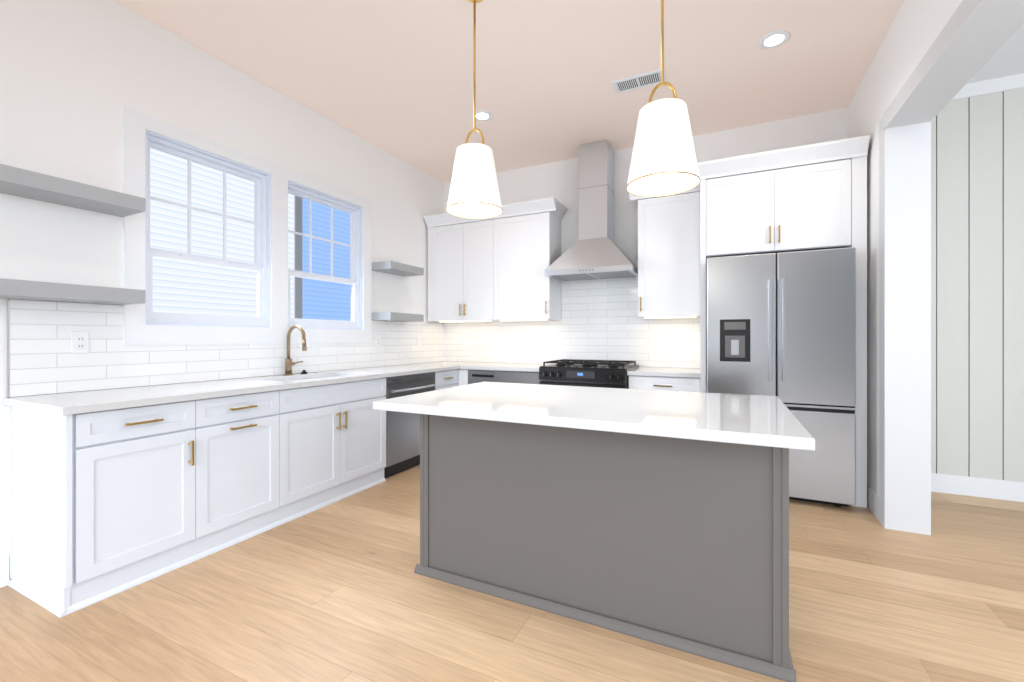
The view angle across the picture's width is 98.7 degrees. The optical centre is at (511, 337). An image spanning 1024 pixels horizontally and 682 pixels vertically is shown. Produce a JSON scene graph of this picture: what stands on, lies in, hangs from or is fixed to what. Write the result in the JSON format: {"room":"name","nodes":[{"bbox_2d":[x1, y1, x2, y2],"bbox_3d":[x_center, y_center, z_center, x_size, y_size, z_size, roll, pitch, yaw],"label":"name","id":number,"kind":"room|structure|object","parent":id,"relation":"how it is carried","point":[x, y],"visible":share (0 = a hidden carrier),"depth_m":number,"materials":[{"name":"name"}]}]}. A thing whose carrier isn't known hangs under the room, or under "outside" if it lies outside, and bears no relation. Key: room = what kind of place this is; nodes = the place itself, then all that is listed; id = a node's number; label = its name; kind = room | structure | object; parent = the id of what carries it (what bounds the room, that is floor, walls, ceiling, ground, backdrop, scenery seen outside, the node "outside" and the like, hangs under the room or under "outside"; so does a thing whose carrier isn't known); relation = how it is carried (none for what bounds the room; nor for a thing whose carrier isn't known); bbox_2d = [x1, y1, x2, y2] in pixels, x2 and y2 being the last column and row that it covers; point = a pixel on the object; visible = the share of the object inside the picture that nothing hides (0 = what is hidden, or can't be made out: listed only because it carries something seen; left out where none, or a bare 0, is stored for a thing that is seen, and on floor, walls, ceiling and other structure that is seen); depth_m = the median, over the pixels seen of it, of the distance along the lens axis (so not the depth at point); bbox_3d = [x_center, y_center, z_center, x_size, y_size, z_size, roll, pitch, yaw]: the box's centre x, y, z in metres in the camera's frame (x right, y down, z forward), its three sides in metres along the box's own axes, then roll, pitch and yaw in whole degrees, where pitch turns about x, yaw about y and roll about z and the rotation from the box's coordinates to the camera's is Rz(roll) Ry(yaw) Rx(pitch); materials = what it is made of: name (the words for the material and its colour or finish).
{"room":"kitchen","nodes":[
{"label":"kitchen","id":0,"kind":"room"},
{"bbox_2d":[0,0,443,587],"bbox_3d":[-2.521,-0.355,1.997,0.177,3.050,7.780,0,0,26],"label":"wall","id":1,"kind":"structure","parent":0,"point":[92,92],"depth_m":2.57,"materials":[{"name":"white paint"}]},
{"bbox_2d":[0,278,145,304],"bbox_3d":[-2.245,-0.222,2.137,0.249,0.072,0.673,0,0,26],"label":"floating shelf","id":2,"kind":"object","parent":1,"relation":"attached to","point":[29,290],"visible":1,"depth_m":2.12,"materials":[{"name":"grey wood"}]},
{"bbox_2d":[0,164,145,216],"bbox_3d":[-2.245,-0.719,2.137,0.249,0.072,0.673,0,0,26],"label":"floating shelf","id":3,"kind":"object","parent":1,"relation":"attached to","point":[19,182],"visible":1,"depth_m":2.14,"materials":[{"name":"grey wood"}]},
{"bbox_2d":[72,331,88,353],"bbox_3d":[-2.280,0.025,2.325,0.007,0.116,0.070,0,0,26],"label":"electrical outlet","id":4,"kind":"object","parent":1,"relation":"attached to","point":[80,341],"visible":1,"depth_m":2.32,"materials":[{"name":"white plastic"}]},
{"bbox_2d":[146,134,265,325],"bbox_3d":[-2.049,-0.650,2.974,0.070,1.126,0.772,0,0,26],"label":"window unit","id":5,"kind":"structure","parent":1,"relation":"in","point":[258,222],"depth_m":2.97,"materials":[{"name":"white plastic"}]},
{"bbox_2d":[288,184,358,327],"bbox_3d":[-1.640,-0.650,3.812,0.070,1.126,0.771,0,0,26],"label":"window unit","id":6,"kind":"structure","parent":1,"relation":"in","point":[353,280],"depth_m":3.91,"materials":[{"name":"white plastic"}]},
{"bbox_2d":[376,335,380,346],"bbox_3d":[-1.311,0.035,4.311,0.007,0.116,0.070,0,0,26],"label":"electrical outlet","id":7,"kind":"object","parent":1,"relation":"attached to","point":[378,340],"visible":1,"depth_m":4.31,"materials":[{"name":"white plastic"}]},
{"bbox_2d":[372,312,423,321],"bbox_3d":[-1.139,-0.204,4.404,0.249,0.072,0.501,0,0,26],"label":"floating shelf","id":8,"kind":"object","parent":1,"relation":"attached to","point":[394,316],"visible":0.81,"depth_m":4.26,"materials":[{"name":"grey wood"}]},
{"bbox_2d":[372,261,423,276],"bbox_3d":[-1.139,-0.686,4.404,0.249,0.072,0.501,0,0,26],"label":"floating shelf","id":9,"kind":"object","parent":1,"relation":"attached to","point":[397,268],"visible":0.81,"depth_m":4.28,"materials":[{"name":"grey wood"}]},
{"bbox_2d":[0,465,1023,681],"bbox_3d":[0.882,1.195,0.337,7.750,0.050,7.780,0,0,26],"label":"floor","id":10,"kind":"structure","parent":0,"point":[340,591],"depth_m":1.83,"materials":[{"name":"brown wood"}]},
{"bbox_2d":[5,401,210,617],"bbox_3d":[-2.013,0.745,2.229,0.583,0.850,0.562,0,0,26],"label":"base cabinet","id":11,"kind":"object","parent":10,"relation":"on","point":[112,492],"depth_m":2.02,"materials":[{"name":"white wood"}]},
{"bbox_2d":[3,361,486,416],"bbox_3d":[-1.337,0.303,3.568,0.624,0.035,3.612,0,0,26],"label":"countertop","id":12,"kind":"structure","parent":11,"relation":"on","point":[95,401],"depth_m":2.38,"materials":[{"name":"white stone"}]},
{"bbox_2d":[211,389,290,553],"bbox_3d":[-1.811,0.745,2.645,0.583,0.850,0.596,0,0,26],"label":"base cabinet","id":13,"kind":"object","parent":10,"relation":"on","point":[251,433],"depth_m":2.57,"materials":[{"name":"white wood"}]},
{"bbox_2d":[283,373,386,520],"bbox_3d":[-1.509,0.745,3.264,0.583,0.850,1.016,0,0,26],"label":"base cabinet","id":14,"kind":"object","parent":10,"relation":"on","point":[338,438],"depth_m":3.12,"materials":[{"name":"white wood"}]},
{"bbox_2d":[384,372,434,478],"bbox_3d":[-1.110,0.747,4.006,0.632,0.846,0.656,0,0,26],"label":"dishwasher","id":15,"kind":"object","parent":10,"relation":"on","point":[402,441],"visible":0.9,"depth_m":3.79,"materials":[{"name":"silver metal"}]},
{"bbox_2d":[411,369,457,389],"bbox_3d":[-0.902,0.745,4.508,0.583,0.850,0.417,0,0,26],"label":"base cabinet","id":16,"kind":"object","parent":10,"relation":"on","point":[449,379],"depth_m":4.36,"materials":[{"name":"white wood"}]},
{"bbox_2d":[458,371,540,385],"bbox_3d":[-0.012,0.745,4.605,0.923,0.850,0.587,0,0,26],"label":"base cabinet","id":17,"kind":"object","parent":10,"relation":"on","point":[464,377],"depth_m":4.34,"materials":[{"name":"white"}]},
{"bbox_2d":[458,363,550,370],"bbox_3d":[-0.002,0.303,4.581,0.886,0.034,0.623,0,0,26],"label":"countertop","id":18,"kind":"structure","parent":17,"relation":"on","point":[482,366],"depth_m":4.41,"materials":[{"name":"white stone"}]},
{"bbox_2d":[539,359,638,388],"bbox_3d":[0.736,0.698,4.167,0.792,0.945,0.699,0,0,26],"label":"range","id":19,"kind":"object","parent":10,"relation":"on","point":[592,373],"visible":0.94,"depth_m":3.93,"materials":[{"name":"black metal"}]},
{"bbox_2d":[414,414,796,681],"bbox_3d":[0.394,0.745,2.160,1.608,0.850,0.721,0,0,26],"label":"kitchen island","id":20,"kind":"object","parent":10,"relation":"on","point":[660,517],"depth_m":1.77,"materials":[{"name":"grey wood"}]},
{"bbox_2d":[373,382,814,450],"bbox_3d":[0.337,0.303,2.052,1.645,0.034,1.005,0,0,26],"label":"island countertop","id":21,"kind":"structure","parent":20,"relation":"on","point":[735,419],"depth_m":1.75,"materials":[{"name":"white stone"}]},
{"bbox_2d":[629,375,699,391],"bbox_3d":[1.386,0.745,3.926,0.573,0.850,0.583,0,0,26],"label":"base cabinet","id":22,"kind":"object","parent":10,"relation":"on","point":[668,379],"depth_m":3.66,"materials":[{"name":"white wood"}]},
{"bbox_2d":[627,367,699,378],"bbox_3d":[1.377,0.303,3.908,0.574,0.034,0.623,0,0,26],"label":"countertop","id":23,"kind":"structure","parent":22,"relation":"on","point":[671,373],"depth_m":3.71,"materials":[{"name":"white stone"}]},
{"bbox_2d":[707,247,855,506],"bbox_3d":[2.033,0.284,3.441,0.907,1.772,0.832,0,0,26],"label":"refrigerator","id":24,"kind":"object","parent":10,"relation":"on","point":[782,326],"visible":0.69,"depth_m":3.05,"materials":[{"name":"silver metal"}]},
{"bbox_2d":[697,135,869,507],"bbox_3d":[2.060,-0.098,3.527,1.125,2.536,0.707,0,0,26],"label":"tall cabinet","id":25,"kind":"object","parent":10,"relation":"on","point":[806,197],"visible":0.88,"depth_m":3.21,"materials":[{"name":"white wood"}]},
{"bbox_2d":[112,0,1023,181],"bbox_3d":[0.882,-1.920,0.337,7.750,0.080,7.780,0,0,26],"label":"ceiling","id":26,"kind":"structure","parent":0,"point":[394,77],"depth_m":2.98,"materials":[{"name":"beige paint"}]},
{"bbox_2d":[446,0,502,218],"bbox_3d":[-0.202,-1.282,2.380,0.303,1.195,0.303,0,0,26],"label":"pendant light","id":27,"kind":"object","parent":26,"relation":"hanging from","point":[474,191],"visible":1,"depth_m":2.29,"materials":[{"name":"white"}]},
{"bbox_2d":[472,111,492,120],"bbox_3d":[-0.251,-1.876,3.728,0.176,0.006,0.176,0,0,26],"label":"recessed light","id":28,"kind":"object","parent":26,"relation":"in","point":[483,115],"visible":0.96,"depth_m":3.72,"materials":[{"name":"white"}]},
{"bbox_2d":[611,69,665,93],"bbox_3d":[0.925,-1.871,3.220,0.360,0.016,0.170,0,0,26],"label":"ceiling vent","id":29,"kind":"object","parent":26,"relation":"in","point":[637,81],"visible":0.94,"depth_m":3.21,"materials":[{"name":"white metal"}]},
{"bbox_2d":[626,0,699,196],"bbox_3d":[0.652,-1.269,1.907,0.303,1.220,0.303,0,0,26],"label":"pendant light","id":30,"kind":"object","parent":26,"relation":"hanging from","point":[663,161],"visible":1,"depth_m":1.82,"materials":[{"name":"white"}]},
{"bbox_2d":[758,30,790,48],"bbox_3d":[1.654,-1.876,2.776,0.176,0.006,0.176,0,0,26],"label":"recessed light","id":31,"kind":"object","parent":26,"relation":"in","point":[774,39],"visible":1,"depth_m":2.77,"materials":[{"name":"white"}]},
{"bbox_2d":[444,107,847,367],"bbox_3d":[2.620,-0.355,3.730,7.600,3.050,0.158,0,0,26],"label":"wall","id":32,"kind":"structure","parent":0,"point":[600,319],"depth_m":4.45,"materials":[{"name":"white paint"}]},
{"bbox_2d":[427,217,499,321],"bbox_3d":[-0.475,-0.719,4.964,0.911,1.063,0.346,0,0,26],"label":"upper cabinet","id":33,"kind":"object","parent":32,"relation":"attached to","point":[487,269],"depth_m":4.79,"materials":[{"name":"white wood"}]},
{"bbox_2d":[500,209,562,320],"bbox_3d":[0.138,-0.719,4.665,0.687,1.063,0.346,0,0,26],"label":"upper cabinet","id":34,"kind":"object","parent":32,"relation":"attached to","point":[530,243],"depth_m":4.49,"materials":[{"name":"white wood"}]},
{"bbox_2d":[545,140,637,281],"bbox_3d":[0.790,-1.236,4.262,0.820,1.285,0.500,0,0,26],"label":"range hood","id":35,"kind":"object","parent":32,"relation":"attached to","point":[594,252],"visible":1,"depth_m":4.21,"materials":[{"name":"silver metal"}]},
{"bbox_2d":[629,184,699,318],"bbox_3d":[1.407,-0.770,4.007,0.603,1.190,0.417,0,0,26],"label":"upper cabinet","id":36,"kind":"object","parent":32,"relation":"attached to","point":[668,256],"visible":0.79,"depth_m":3.87,"materials":[{"name":"white wood"}]},
{"bbox_2d":[848,0,1023,534],"bbox_3d":[1.150,-0.355,0.123,0.216,3.050,7.630,0,0,26],"label":"wall","id":37,"kind":"structure","parent":0,"point":[899,328],"depth_m":2.65,"materials":[{"name":"white paint"}]},
{"bbox_2d":[931,73,1023,501],"bbox_3d":[4.448,-0.354,2.742,3.448,3.049,0.030,0,0,26],"label":"panelling","id":38,"kind":"object","parent":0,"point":[977,289],"visible":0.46,"depth_m":3.23,"materials":[{"name":"grey wood"}]},
{"label":"outside","id":39,"kind":"structure","parent":0,"visible":0},
{"bbox_2d":[150,148,350,320],"bbox_3d":[-3.732,-1.080,5.158,0.130,6.500,9.000,0,0,26],"label":"siding","id":40,"kind":"object","parent":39,"point":[187,287],"visible":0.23,"depth_m":5.44,"materials":[{"name":"white plastic"}]}
]}

